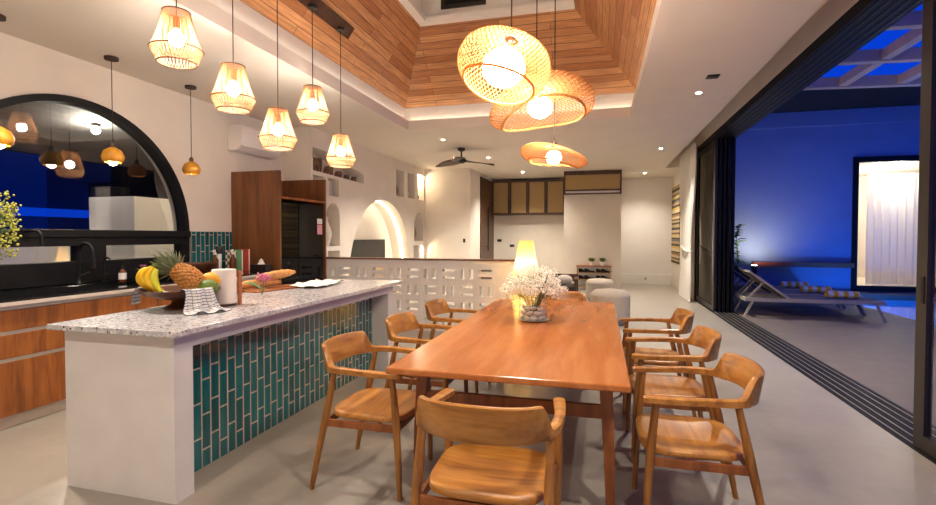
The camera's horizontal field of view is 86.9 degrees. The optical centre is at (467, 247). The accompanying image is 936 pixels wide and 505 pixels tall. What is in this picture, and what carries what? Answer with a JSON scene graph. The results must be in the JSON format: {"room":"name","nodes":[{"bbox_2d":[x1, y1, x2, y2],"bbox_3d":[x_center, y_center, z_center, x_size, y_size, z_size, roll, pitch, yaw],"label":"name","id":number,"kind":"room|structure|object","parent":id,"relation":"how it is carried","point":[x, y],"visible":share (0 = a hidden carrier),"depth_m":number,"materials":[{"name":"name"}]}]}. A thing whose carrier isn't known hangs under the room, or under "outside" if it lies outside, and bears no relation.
{"room":"dining room","nodes":[
{"label":"dining room","id":0,"kind":"room"},
{"bbox_2d":[0,246,69,263],"bbox_3d":[-5.343,0.599,4.810,0.200,1.400,3.500,0,1,15],"label":"wall","id":1,"kind":"structure","parent":0,"point":[55,253],"depth_m":5.72,"materials":[{"name":"white paint"}]},
{"bbox_2d":[0,216,88,229],"bbox_3d":[-11.938,0.171,11.485,0.200,1.920,20.000,0,1,15],"label":"wall","id":2,"kind":"structure","parent":0,"point":[28,222],"depth_m":13.40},
{"bbox_2d":[0,102,167,209],"bbox_3d":[-7.431,-1.433,10.242,9.325,0.900,20.000,0,1,15],"label":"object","id":3,"kind":"structure","parent":0,"point":[54,161],"depth_m":8.30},
{"bbox_2d":[89,196,173,258],"bbox_3d":[-4.171,0.263,8.113,0.750,1.920,3.500,0,1,15],"label":"wall","id":4,"kind":"structure","parent":0,"point":[121,212],"depth_m":6.43,"materials":[{"name":"white paint"}]},
{"bbox_2d":[0,32,283,288],"bbox_3d":[-4.179,-0.255,3.951,0.220,3.150,8.480,0,1,15],"label":"wall","id":5,"kind":"structure","parent":0,"point":[163,114],"depth_m":5.85,"materials":[{"name":"beige paint"}]},
{"bbox_2d":[0,93,190,289],"bbox_3d":[-3.843,-0.557,4.879,0.145,1.808,2.600,0,1,15],"label":"window","id":6,"kind":"structure","parent":5,"relation":"in","point":[22,275],"depth_m":4.98,"materials":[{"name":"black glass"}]},
{"bbox_2d":[20,228,42,244],"bbox_3d":[-3.826,-0.093,4.321,0.182,0.150,0.092,0,1,15],"label":"tap","id":7,"kind":"object","parent":6,"relation":"attached to","point":[24,231],"visible":1,"depth_m":4.33,"materials":[{"name":"black metal"}]},
{"bbox_2d":[190,231,231,268],"bbox_3d":[-3.368,0.051,6.516,0.001,0.518,0.720,0,1,15],"label":"backsplash","id":8,"kind":"structure","parent":5,"relation":"attached to","point":[203,244],"depth_m":6.45,"materials":[{"name":"teal tile"}]},
{"bbox_2d":[228,124,280,159],"bbox_3d":[-3.072,-1.515,7.167,0.235,0.347,0.860,0,1,15],"label":"air conditioner","id":9,"kind":"object","parent":5,"relation":"attached to","point":[243,139],"visible":0.79,"depth_m":6.88,"materials":[{"name":"white plastic"}]},
{"bbox_2d":[284,127,424,292],"bbox_3d":[-2.053,-0.404,10.497,0.500,3.150,5.270,0,1,15],"label":"wall","id":10,"kind":"structure","parent":0,"point":[369,207],"depth_m":9.89,"materials":[{"name":"beige paint"}]},
{"bbox_2d":[313,157,321,171],"bbox_3d":[-2.533,-1.374,8.209,0.151,0.262,0.361,0,1,15],"label":"elephant","id":11,"kind":"object","parent":10,"relation":"in","point":[317,162],"visible":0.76,"depth_m":8.18},
{"bbox_2d":[327,217,331,245],"bbox_3d":[-2.472,-0.275,8.546,0.240,0.500,0.238,0,1,15],"label":"vase","id":12,"kind":"object","parent":10,"relation":"in","point":[329,232],"visible":0.29,"depth_m":8.50,"materials":[{"name":"ceramic"}]},
{"bbox_2d":[348,268,396,292],"bbox_3d":[-2.062,0.819,10.615,0.260,0.699,2.400,0,1,15],"label":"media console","id":13,"kind":"object","parent":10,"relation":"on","point":[376,268],"visible":0.02,"depth_m":10.87,"materials":[{"name":"brown wood"}]},
{"bbox_2d":[351,239,384,257],"bbox_3d":[-2.123,0.158,10.637,0.100,0.660,1.660,0,1,15],"label":"television","id":14,"kind":"object","parent":13,"relation":"on","point":[368,247],"visible":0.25,"depth_m":10.65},
{"bbox_2d":[0,0,827,180],"bbox_3d":[0.296,-2.553,7.162,7.630,1.310,17.100,0,1,15],"label":"ceiling","id":15,"kind":"structure","parent":0,"point":[664,52],"depth_m":6.11,"materials":[{"name":"white paint"}]},
{"bbox_2d":[0,14,14,148],"bbox_3d":[-3.709,-1.302,3.894,0.196,1.049,0.196,0,1,15],"label":"dome pendant","id":16,"kind":"object","parent":15,"relation":"hanging from","point":[7,139],"visible":1,"depth_m":3.89,"materials":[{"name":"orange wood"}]},
{"bbox_2d":[100,55,124,165],"bbox_3d":[-3.464,-1.323,4.811,0.196,1.049,0.196,0,1,15],"label":"dome pendant","id":17,"kind":"object","parent":15,"relation":"hanging from","point":[112,155],"visible":1,"depth_m":4.78,"materials":[{"name":"orange wood"}]},
{"bbox_2d":[182,85,200,174],"bbox_3d":[-3.215,-1.360,5.738,0.196,1.019,0.196,0,1,15],"label":"dome pendant","id":18,"kind":"object","parent":15,"relation":"hanging from","point":[189,168],"visible":1,"depth_m":5.70,"materials":[{"name":"orange wood"}]},
{"bbox_2d":[148,0,355,167],"bbox_3d":[-1.765,-1.755,4.607,2.002,1.687,2.178,-1,2,-27],"label":"rattan pendant","id":19,"kind":"object","parent":15,"relation":"attached to","point":[176,38],"depth_m":4.22,"materials":[{"name":"brown"}]},
{"bbox_2d":[208,0,634,120],"bbox_3d":[-0.206,-2.095,4.253,3.650,0.230,7.180,0,1,15],"label":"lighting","id":20,"kind":"structure","parent":15,"relation":"attached to","point":[243,12],"depth_m":7.01,"materials":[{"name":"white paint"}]},
{"bbox_2d":[436,147,493,166],"bbox_3d":[-0.194,-1.799,9.612,1.217,0.313,1.101,0,1,15],"label":"ceiling fan","id":21,"kind":"object","parent":15,"relation":"hanging from","point":[457,160],"visible":1,"depth_m":9.80,"materials":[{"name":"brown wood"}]},
{"bbox_2d":[398,0,574,25],"bbox_3d":[-0.315,-3.151,4.278,2.170,0.080,5.280,0,1,15],"label":"trim","id":22,"kind":"structure","parent":15,"relation":"attached to","point":[410,6],"depth_m":6.71,"materials":[{"name":"white paint"}]},
{"bbox_2d":[520,96,587,168],"label":"pendant","id":23,"kind":"object","parent":15,"relation":"hanging from","point":[553,157],"depth_m":4.23,"materials":[{"name":"brown"}]},
{"bbox_2d":[554,0,555,77],"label":"cord","id":24,"kind":"object","parent":15,"relation":"hanging from","point":[555,0],"depth_m":4.31,"materials":[{"name":"brown"}]},
{"bbox_2d":[326,259,514,331],"bbox_3d":[-0.904,0.713,7.532,3.250,1.058,0.122,0,1,15],"label":"wall partition","id":25,"kind":"structure","parent":0,"point":[360,269],"depth_m":7.37,"materials":[{"name":"white paint"}]},
{"bbox_2d":[326,257,514,260],"bbox_3d":[-0.893,0.173,7.518,3.270,0.021,0.160,0,1,15],"label":"trim","id":26,"kind":"structure","parent":25,"relation":"on","point":[326,257],"depth_m":7.42,"materials":[{"name":"brown wood"}]},
{"bbox_2d":[425,168,493,290],"bbox_3d":[-0.561,-0.497,14.558,2.180,3.150,3.350,0,1,15],"label":"wall","id":27,"kind":"structure","parent":0,"point":[452,196],"depth_m":12.83,"materials":[{"name":"beige paint"}]},
{"bbox_2d":[480,176,493,278],"bbox_3d":[0.601,-0.448,14.481,0.103,3.060,1.700,0,1,15],"label":"door","id":28,"kind":"structure","parent":27,"relation":"in","point":[486,217],"depth_m":14.27,"materials":[{"name":"brown wood"}]},
{"bbox_2d":[492,181,509,215],"bbox_3d":[1.048,-1.509,15.193,0.540,1.030,0.443,0,1,15],"label":"upper cabinet","id":29,"kind":"object","parent":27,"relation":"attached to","point":[500,189],"visible":0.98,"depth_m":15.01,"materials":[{"name":"brown wood"}]},
{"bbox_2d":[0,284,935,504],"bbox_3d":[0.193,1.310,7.279,7.430,0.120,17.100,0,1,15],"label":"floor","id":30,"kind":"structure","parent":0,"point":[810,447],"depth_m":3.14,"materials":[{"name":"concrete"}]},
{"bbox_2d":[0,300,65,429],"bbox_3d":[-3.737,0.878,3.662,0.760,0.900,0.900,0,1,15],"label":"base cabinet","id":31,"kind":"object","parent":30,"relation":"on","point":[32,356],"visible":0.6,"depth_m":3.75,"materials":[{"name":"brown wood"}]},
{"bbox_2d":[62,292,160,409],"bbox_3d":[-3.505,0.858,4.531,0.760,0.900,0.900,0,1,15],"label":"base cabinet","id":32,"kind":"object","parent":30,"relation":"on","point":[78,308],"visible":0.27,"depth_m":4.29,"materials":[{"name":"brown wood"}]},
{"bbox_2d":[65,286,392,504],"bbox_3d":[-1.540,0.872,4.067,0.755,0.900,2.840,0,1,15],"label":"kitchen island","id":33,"kind":"object","parent":30,"relation":"on","point":[144,414],"visible":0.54,"depth_m":2.78,"materials":[{"name":"teal tile"}]},
{"bbox_2d":[47,279,401,337],"bbox_3d":[-1.510,0.406,4.038,0.860,0.032,2.980,0,1,15],"label":"island countertop","id":34,"kind":"structure","parent":33,"relation":"on","point":[153,321],"depth_m":3.02,"materials":[{"name":"stone"}]},
{"bbox_2d":[136,285,220,310],"bbox_3d":[-1.916,0.339,3.296,0.490,0.135,0.490,0,1,15],"label":"fruit bowl","id":35,"kind":"object","parent":34,"relation":"on","point":[174,294],"visible":0.56,"depth_m":3.20,"materials":[{"name":"brown wood"}]},
{"bbox_2d":[135,262,162,291],"bbox_3d":[-2.060,0.195,3.213,0.258,0.198,0.090,1,1,24],"label":"banana bunch","id":36,"kind":"object","parent":35,"relation":"in","point":[147,278],"visible":1,"depth_m":3.19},
{"bbox_2d":[150,249,205,288],"bbox_3d":[-1.936,0.151,3.292,0.374,0.294,0.227,0,1,15],"label":"pineapple","id":37,"kind":"object","parent":35,"relation":"in","point":[186,276],"visible":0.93,"depth_m":3.25,"materials":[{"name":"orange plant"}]},
{"bbox_2d":[131,287,230,315],"bbox_3d":[-1.878,0.334,3.173,0.643,0.146,0.276,0,1,15],"label":"tea towel","id":38,"kind":"object","parent":35,"relation":"hanging from","point":[198,300],"visible":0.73,"depth_m":3.14,"materials":[{"name":"fabric"}]},
{"bbox_2d":[198,279,218,292],"bbox_3d":[-1.730,0.262,3.289,0.139,0.100,0.098,0,1,4],"label":"mango","id":39,"kind":"object","parent":35,"relation":"in","point":[206,283],"visible":0.58,"depth_m":3.26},
{"bbox_2d":[203,272,220,284],"bbox_3d":[-1.745,0.220,3.383,0.143,0.102,0.106,-1,2,-28],"label":"mango","id":40,"kind":"object","parent":35,"relation":"in","point":[210,275],"visible":0.45,"depth_m":3.35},
{"bbox_2d":[211,269,241,306],"bbox_3d":[-1.699,0.278,3.446,0.160,0.252,0.165,0,1,15],"label":"holder","id":41,"kind":"object","parent":34,"relation":"on","point":[231,288],"visible":0.85,"depth_m":3.40,"materials":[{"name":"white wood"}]},
{"bbox_2d":[245,272,270,294],"bbox_3d":[-1.689,0.292,3.957,0.239,0.196,0.113,0,1,15],"label":"flower","id":42,"kind":"object","parent":34,"relation":"on","point":[264,277],"visible":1,"depth_m":3.93,"materials":[{"name":"pink plant"}]},
{"bbox_2d":[242,284,302,292],"bbox_3d":[-1.765,0.370,4.478,0.240,0.018,0.560,1,2,28],"label":"chopping board","id":43,"kind":"object","parent":34,"relation":"on","point":[277,287],"visible":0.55,"depth_m":4.38,"materials":[{"name":"brown wood"}]},
{"bbox_2d":[242,279,280,287],"bbox_3d":[-1.848,0.317,4.394,0.100,0.084,0.425,1,2,33],"label":"baguette","id":44,"kind":"object","parent":43,"relation":"on","point":[269,282],"visible":0.59,"depth_m":4.35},
{"bbox_2d":[255,269,295,280],"bbox_3d":[-1.742,0.249,4.508,0.093,0.090,0.484,1,1,24],"label":"baguette","id":45,"kind":"object","parent":44,"relation":"on","point":[279,274],"visible":0.73,"depth_m":4.50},
{"bbox_2d":[287,279,343,286],"bbox_3d":[-1.477,0.347,4.856,0.321,0.031,0.660,0,1,6],"label":"napkin","id":46,"kind":"object","parent":34,"relation":"on","point":[316,283],"visible":1,"depth_m":4.78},
{"bbox_2d":[236,277,278,292],"bbox_3d":[-3.031,0.818,6.298,0.760,0.900,0.960,0,1,15],"label":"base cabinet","id":47,"kind":"object","parent":30,"relation":"on","point":[252,278],"visible":0.02,"depth_m":6.05,"materials":[{"name":"brown wood"}]},
{"bbox_2d":[0,270,277,306],"bbox_3d":[-3.489,0.382,4.550,0.802,0.048,4.565,0,1,15],"label":"countertop","id":48,"kind":"structure","parent":47,"relation":"on","point":[10,297],"depth_m":4.18,"materials":[{"name":"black stone"}]},
{"bbox_2d":[0,190,21,259],"bbox_3d":[-3.717,-0.064,3.657,0.631,0.883,0.688,-1,2,-43],"label":"flower bouquet","id":49,"kind":"object","parent":48,"relation":"on","point":[8,215],"visible":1,"depth_m":3.75,"materials":[{"name":"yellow plant"}]},
{"bbox_2d":[25,282,136,292],"bbox_3d":[-3.457,0.457,4.581,0.436,0.180,0.996,0,1,15],"label":"sink","id":50,"kind":"object","parent":48,"relation":"in","point":[66,289],"visible":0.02,"depth_m":4.69,"materials":[{"name":"black metal"}]},
{"bbox_2d":[75,242,95,284],"bbox_3d":[-3.636,0.150,4.738,0.228,0.403,0.124,0,1,15],"label":"tap","id":51,"kind":"object","parent":48,"relation":"on","point":[93,259],"visible":1,"depth_m":4.71,"materials":[{"name":"black metal"}]},
{"bbox_2d":[118,264,126,281],"bbox_3d":[-3.458,0.255,4.950,0.076,0.185,0.072,0,1,15],"label":"dish soap bottle","id":52,"kind":"object","parent":48,"relation":"on","point":[122,274],"visible":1,"depth_m":4.93,"materials":[{"name":"orange glass"}]},
{"bbox_2d":[183,262,217,273],"bbox_3d":[-3.180,0.255,5.724,0.510,0.150,0.510,0,1,15],"label":"salad bowl","id":53,"kind":"object","parent":48,"relation":"on","point":[204,267],"visible":0.36,"depth_m":5.66,"materials":[{"name":"brown wood"}]},
{"bbox_2d":[215,247,222,268],"bbox_3d":[-3.123,0.153,6.204,0.094,0.330,0.094,0,1,15],"label":"pepper grinder","id":54,"kind":"object","parent":48,"relation":"on","point":[219,250],"visible":0.66,"depth_m":6.18,"materials":[{"name":"white plastic"}]},
{"bbox_2d":[229,249,236,271],"bbox_3d":[-2.953,0.171,6.191,0.079,0.297,0.098,1,1,25],"label":"pump bottle","id":55,"kind":"object","parent":48,"relation":"on","point":[232,261],"visible":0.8,"depth_m":6.17,"materials":[{"name":"orange glass"}]},
{"bbox_2d":[233,250,242,270],"bbox_3d":[-3.064,0.170,6.582,0.140,0.280,0.030,0,1,15],"label":"book","id":56,"kind":"object","parent":48,"relation":"on","point":[239,253],"visible":0.54,"depth_m":6.56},
{"bbox_2d":[240,249,249,270],"bbox_3d":[-2.990,0.164,6.624,0.140,0.290,0.030,0,1,15],"label":"book","id":57,"kind":"object","parent":48,"relation":"on","point":[246,252],"visible":0.64,"depth_m":6.60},
{"bbox_2d":[250,259,271,271],"bbox_3d":[-2.735,0.229,6.537,0.240,0.165,0.140,0,1,15],"label":"tissue box","id":58,"kind":"object","parent":48,"relation":"on","point":[261,266],"visible":0.99,"depth_m":6.48,"materials":[{"name":"leather"}]},
{"bbox_2d":[231,170,326,284],"bbox_3d":[-2.758,0.094,7.335,0.770,2.300,1.175,0,1,15],"label":"tall cabinet","id":59,"kind":"object","parent":30,"relation":"on","point":[257,197],"visible":0.52,"depth_m":6.77,"materials":[{"name":"brown wood"}]},
{"bbox_2d":[281,196,324,203],"bbox_3d":[-2.757,-0.696,7.316,0.770,0.030,1.095,0,1,15],"label":"shelf","id":60,"kind":"object","parent":59,"relation":"attached to","point":[283,199],"depth_m":7.32,"materials":[{"name":"brown wood"}]},
{"bbox_2d":[281,202,322,284],"bbox_3d":[-2.750,0.294,7.334,0.720,1.860,1.040,0,1,15],"label":"refrigerator","id":61,"kind":"object","parent":30,"relation":"on","point":[301,224],"visible":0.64,"depth_m":7.20,"materials":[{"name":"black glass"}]},
{"bbox_2d":[309,331,432,500],"bbox_3d":[-0.555,0.949,2.956,0.561,0.808,0.601,0,1,15],"label":"armchair","id":62,"kind":"object","parent":30,"relation":"on","point":[392,405],"visible":0.86,"depth_m":2.76,"materials":[{"name":"brown wood"}]},
{"bbox_2d":[378,312,467,423],"bbox_3d":[-0.328,0.930,3.765,0.561,0.808,0.601,0,1,15],"label":"armchair","id":63,"kind":"object","parent":30,"relation":"on","point":[398,323],"visible":0.5,"depth_m":3.68,"materials":[{"name":"brown wood"}]},
{"bbox_2d":[425,299,489,392],"bbox_3d":[-0.110,0.911,4.617,0.561,0.808,0.601,0,1,15],"label":"armchair","id":64,"kind":"object","parent":30,"relation":"on","point":[434,307],"visible":0.4,"depth_m":4.72,"materials":[{"name":"brown wood"}]},
{"bbox_2d":[410,388,565,504],"bbox_3d":[0.093,0.971,2.060,0.601,0.808,0.561,0,1,15],"label":"armchair","id":65,"kind":"object","parent":30,"relation":"on","point":[483,469],"visible":1,"depth_m":1.92,"materials":[{"name":"brown wood"}]},
{"bbox_2d":[386,298,630,504],"bbox_3d":[0.532,0.960,3.794,1.200,0.745,2.920,0,1,15],"label":"dining table","id":66,"kind":"object","parent":30,"relation":"on","point":[580,346],"visible":0.91,"depth_m":2.75,"materials":[{"name":"orange wood"}]},
{"bbox_2d":[510,240,538,299],"bbox_3d":[0.770,0.587,6.590,0.483,1.360,0.483,0,1,15],"label":"floor lamp","id":67,"kind":"object","parent":30,"relation":"on","point":[525,251],"visible":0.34,"depth_m":6.48,"materials":[{"name":"yellow"}]},
{"bbox_2d":[538,292,586,301],"bbox_3d":[0.964,0.900,5.176,0.601,0.808,0.561,0,1,15],"label":"armchair","id":68,"kind":"object","parent":30,"relation":"on","point":[568,296],"visible":0.09,"depth_m":5.38,"materials":[{"name":"brown wood"}]},
{"bbox_2d":[551,273,578,290],"bbox_3d":[1.863,0.878,10.466,0.910,0.600,0.780,0,1,15],"label":"lounge chair","id":69,"kind":"object","parent":30,"relation":"on","point":[572,286],"visible":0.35,"depth_m":10.21,"materials":[{"name":"brown wood"}]},
{"bbox_2d":[557,275,572,284],"bbox_3d":[2.019,0.676,10.348,0.339,0.213,0.145,1,1,20],"label":"pillow","id":70,"kind":"object","parent":69,"relation":"on","point":[566,279],"visible":0.88,"depth_m":10.29,"materials":[{"name":"grey fabric"}]},
{"bbox_2d":[556,283,573,290],"bbox_3d":[1.855,0.839,10.437,0.780,0.119,0.680,0,1,15],"label":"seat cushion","id":71,"kind":"object","parent":69,"relation":"on","point":[570,287],"depth_m":10.05,"materials":[{"name":"grey fabric"}]},
{"bbox_2d":[576,265,611,286],"bbox_3d":[3.335,0.797,13.104,0.920,0.645,0.340,0,1,15],"label":"shoe rack","id":72,"kind":"object","parent":30,"relation":"on","point":[610,266],"visible":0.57,"depth_m":13.04,"materials":[{"name":"brown wood"}]},
{"bbox_2d":[586,278,614,299],"bbox_3d":[2.921,0.929,10.940,0.618,0.480,0.618,0,1,15],"label":"pouf","id":73,"kind":"object","parent":30,"relation":"on","point":[592,284],"visible":0.61,"depth_m":10.73,"materials":[{"name":"fabric"}]},
{"bbox_2d":[590,288,630,325],"bbox_3d":[2.312,0.956,8.049,0.639,0.560,0.639,0,1,15],"label":"pouf","id":74,"kind":"object","parent":30,"relation":"on","point":[621,299],"visible":0.68,"depth_m":7.79,"materials":[{"name":"fabric"}]},
{"bbox_2d":[620,308,696,416],"bbox_3d":[1.569,0.925,4.116,0.561,0.808,0.601,0,1,15],"label":"armchair","id":75,"kind":"object","parent":30,"relation":"on","point":[682,317],"visible":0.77,"depth_m":3.93,"materials":[{"name":"brown wood"}]},
{"bbox_2d":[625,325,724,463],"bbox_3d":[1.353,0.945,3.274,0.561,0.808,0.601,0,1,14],"label":"armchair","id":76,"kind":"object","parent":30,"relation":"on","point":[707,338],"visible":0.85,"depth_m":3.22,"materials":[{"name":"brown wood"}]},
{"bbox_2d":[679,143,696,301],"bbox_3d":[4.870,-0.499,10.986,0.190,3.300,1.914,0,1,15],"label":"door curtain","id":77,"kind":"object","parent":30,"relation":"on","point":[688,160],"visible":1,"depth_m":10.74,"materials":[{"name":"white fabric"}]},
{"bbox_2d":[632,352,764,504],"bbox_3d":[1.139,0.963,2.472,0.561,0.808,0.601,0,1,13],"label":"armchair","id":78,"kind":"object","parent":30,"relation":"on","point":[677,436],"visible":1,"depth_m":2.33,"materials":[{"name":"brown wood"}]},
{"bbox_2d":[413,0,557,15],"bbox_3d":[-0.315,-3.536,4.269,2.330,0.690,5.440,0,1,15],"label":"ceiling","id":79,"kind":"structure","parent":0,"point":[428,7],"depth_m":6.91,"materials":[{"name":"white paint"}]},
{"bbox_2d":[441,0,485,9],"bbox_3d":[-0.067,-3.562,6.894,0.650,0.400,0.031,0,1,15],"label":"window","id":80,"kind":"structure","parent":79,"relation":"attached to","point":[445,4],"depth_m":6.90,"materials":[{"name":"black glass"}]},
{"bbox_2d":[457,0,550,105],"bbox_3d":[0.246,-2.378,3.339,0.635,2.740,0.586,-1,2,-42],"label":"pendant","id":81,"kind":"object","parent":79,"relation":"hanging from","point":[503,67],"visible":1,"depth_m":3.28,"materials":[{"name":"brown"}]},
{"bbox_2d":[489,0,594,131],"bbox_3d":[0.605,-2.380,4.051,0.848,2.770,0.906,0,1,-2],"label":"pendant","id":82,"kind":"object","parent":79,"relation":"hanging from","point":[540,106],"visible":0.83,"depth_m":4.01,"materials":[{"name":"brown"}]},
{"bbox_2d":[494,179,563,281],"bbox_3d":[1.949,-0.511,15.361,2.255,3.150,0.300,0,1,15],"label":"wall","id":83,"kind":"structure","parent":0,"point":[546,232],"depth_m":15.17,"materials":[{"name":"beige paint"}]},
{"bbox_2d":[510,180,527,214],"bbox_3d":[1.574,-1.505,15.052,0.540,1.030,0.443,0,1,15],"label":"upper cabinet","id":84,"kind":"object","parent":83,"relation":"attached to","point":[518,190],"visible":0.98,"depth_m":14.86,"materials":[{"name":"brown wood"}]},
{"bbox_2d":[528,180,545,214],"bbox_3d":[2.101,-1.501,14.911,0.540,1.030,0.443,0,1,15],"label":"upper cabinet","id":85,"kind":"object","parent":83,"relation":"attached to","point":[536,188],"visible":0.98,"depth_m":14.72,"materials":[{"name":"brown wood"}]},
{"bbox_2d":[546,179,563,214],"bbox_3d":[2.627,-1.497,14.770,0.540,1.030,0.443,0,1,15],"label":"upper cabinet","id":86,"kind":"object","parent":83,"relation":"attached to","point":[554,189],"visible":0.9,"depth_m":14.59,"materials":[{"name":"brown wood"}]},
{"bbox_2d":[499,260,567,310],"bbox_3d":[0.517,0.337,3.958,0.514,0.475,0.521,0,1,-21],"label":"flowers","id":87,"kind":"object","parent":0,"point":[534,283],"visible":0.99,"depth_m":3.88,"materials":[{"name":"white plant"}]},
{"bbox_2d":[564,194,620,288],"bbox_3d":[3.569,-0.480,14.162,1.495,3.150,1.780,0,1,15],"label":"wall column","id":88,"kind":"structure","parent":0,"point":[592,222],"depth_m":13.29,"materials":[{"name":"beige paint"}]},
{"bbox_2d":[564,170,621,194],"bbox_3d":[3.308,-1.726,13.141,1.480,0.608,0.269,0,1,15],"label":"upper cabinet","id":89,"kind":"object","parent":88,"relation":"attached to","point":[593,181],"visible":1,"depth_m":13.02,"materials":[{"name":"brown wood"}]},
{"bbox_2d":[621,177,672,284],"bbox_3d":[5.368,-0.490,14.705,1.700,3.150,0.200,0,1,15],"label":"wall","id":90,"kind":"structure","parent":0,"point":[646,203],"depth_m":14.62,"materials":[{"name":"white paint"}]},
{"bbox_2d":[621,274,670,284],"bbox_3d":[5.235,0.936,14.654,1.450,0.300,0.030,0,1,15],"label":"baseboard","id":91,"kind":"structure","parent":90,"relation":"attached to","point":[659,279],"depth_m":14.62,"materials":[{"name":"white paint"}]},
{"bbox_2d":[672,138,695,299],"bbox_3d":[5.657,-0.667,12.682,0.300,3.600,3.549,0,1,15],"label":"wall","id":92,"kind":"structure","parent":0,"point":[675,267],"depth_m":12.93,"materials":[{"name":"beige paint"}]},
{"bbox_2d":[671,184,679,263],"bbox_3d":[5.779,-0.637,13.763,0.018,2.130,1.500,0,1,15],"label":"louvered window","id":93,"kind":"structure","parent":92,"relation":"attached to","point":[675,242],"depth_m":13.65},
{"bbox_2d":[694,0,935,463],"bbox_3d":[3.726,-0.344,5.285,0.400,3.414,11.750,0,1,15],"label":"door","id":94,"kind":"structure","parent":92,"relation":"in","point":[865,20],"depth_m":4.73,"materials":[{"name":"black metal"}]},
{"bbox_2d":[696,0,858,147],"bbox_3d":[3.461,-2.166,4.434,0.300,0.265,13.450,0,1,15],"label":"wall","id":95,"kind":"structure","parent":0,"point":[831,11],"depth_m":5.68,"materials":[{"name":"beige paint"}]},
{"bbox_2d":[733,292,935,425],"bbox_3d":[8.165,1.377,4.575,8.570,0.140,16.000,0,1,15],"label":"floor","id":96,"kind":"structure","parent":0,"point":[877,354],"depth_m":6.89,"materials":[{"name":"concrete"}]},
{"bbox_2d":[734,224,746,284],"bbox_3d":[6.855,0.266,12.663,0.489,1.738,0.512,0,1,-23],"label":"plant","id":97,"kind":"object","parent":96,"relation":"on","point":[737,227],"visible":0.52,"depth_m":12.60,"materials":[{"name":"green plant"}]},
{"bbox_2d":[734,270,839,307],"bbox_3d":[6.509,0.781,10.494,2.147,0.821,0.705,0,1,15],"label":"sun lounger","id":98,"kind":"object","parent":96,"relation":"on","point":[753,286],"visible":0.3,"depth_m":10.41,"materials":[{"name":"metal"}]},
{"bbox_2d":[780,281,808,287],"bbox_3d":[6.866,0.780,10.398,0.480,0.124,0.150,0,1,15],"label":"rolled towel","id":99,"kind":"object","parent":98,"relation":"on","point":[782,283],"visible":0.89,"depth_m":10.35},
{"bbox_2d":[733,266,862,313],"bbox_3d":[6.276,0.801,9.624,2.147,0.821,0.705,0,1,15],"label":"sun lounger","id":100,"kind":"object","parent":96,"relation":"on","point":[763,290],"visible":0.49,"depth_m":9.66,"materials":[{"name":"metal"}]},
{"bbox_2d":[800,286,831,292],"bbox_3d":[6.676,0.800,9.496,0.480,0.124,0.150,0,1,15],"label":"rolled towel","id":101,"kind":"object","parent":100,"relation":"on","point":[821,289],"visible":0.89,"depth_m":9.45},
{"bbox_2d":[733,268,886,321],"bbox_3d":[6.000,0.821,8.788,2.147,0.821,0.705,0,1,15],"label":"sun lounger","id":102,"kind":"object","parent":96,"relation":"on","point":[777,296],"visible":1,"depth_m":8.65,"materials":[{"name":"metal"}]},
{"bbox_2d":[824,291,859,298],"bbox_3d":[6.526,0.821,8.626,0.480,0.124,0.150,0,1,15],"label":"rolled towel","id":103,"kind":"object","parent":102,"relation":"on","point":[828,294],"visible":1,"depth_m":8.57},
{"bbox_2d":[804,10,922,89],"bbox_3d":[6.485,-0.234,3.140,6.001,4.098,6.630,0,1,15],"label":"pergola","id":104,"kind":"object","parent":96,"relation":"on","point":[901,50],"visible":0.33,"depth_m":5.86,"materials":[{"name":"paint"}]},
{"bbox_2d":[734,121,935,293],"bbox_3d":[10.153,-0.913,12.378,8.800,4.320,0.200,0,1,15],"label":"wall","id":105,"kind":"structure","parent":0,"point":[793,186],"depth_m":12.68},
{"bbox_2d":[751,261,853,267],"bbox_3d":[8.524,0.439,12.638,2.240,0.120,0.200,0,1,15],"label":"trim","id":106,"kind":"structure","parent":105,"relation":"attached to","point":[759,264],"depth_m":12.56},
{"bbox_2d":[748,105,919,129],"bbox_3d":[10.149,-3.262,12.294,8.800,0.379,0.260,0,1,15],"label":"trim","id":107,"kind":"structure","parent":105,"relation":"on","point":[895,114],"depth_m":12.38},
{"bbox_2d":[850,155,935,292],"bbox_3d":[10.960,-0.575,12.097,2.710,3.340,0.140,0,1,15],"label":"window","id":108,"kind":"structure","parent":105,"relation":"in","point":[856,160],"depth_m":12.34,"materials":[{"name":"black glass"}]},
{"bbox_2d":[772,86,920,112],"bbox_3d":[9.921,-3.507,11.242,8.700,0.140,2.400,0,1,15],"label":"ceiling","id":109,"kind":"structure","parent":0,"point":[856,98],"depth_m":11.50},
{"bbox_2d":[857,161,935,286],"bbox_3d":[11.851,-0.585,13.898,3.700,3.400,3.600,0,1,15],"label":"wall","id":110,"kind":"structure","parent":0,"point":[911,166],"depth_m":15.37,"materials":[{"name":"beige paint"}]},
{"bbox_2d":[865,172,935,285],"bbox_3d":[11.811,-0.489,12.979,2.300,2.950,0.134,0,1,15],"label":"curtain","id":111,"kind":"object","parent":110,"relation":"hanging from","point":[892,198],"visible":0.8,"depth_m":13.12,"materials":[{"name":"white fabric"}]},
{"bbox_2d":[862,300,935,324],"bbox_3d":[9.315,1.746,6.425,4.500,0.680,11.350,0,1,15],"label":"swimming pool","id":112,"kind":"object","parent":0,"point":[907,309],"depth_m":11.89,"materials":[{"name":"blue liquid"}]},
{"bbox_3d":[-8.269,1.245,10.527,10.600,0.130,20.000,0,1,15],"label":"floor","id":113,"kind":"structure","parent":0,"visible":0},
{"bbox_2d":[110,187,129,196],"bbox_3d":[-6.748,0.009,9.600,0.200,2.350,0.250,0,1,15],"label":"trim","id":114,"kind":"structure","parent":113,"relation":"on","point":[114,191],"depth_m":9.47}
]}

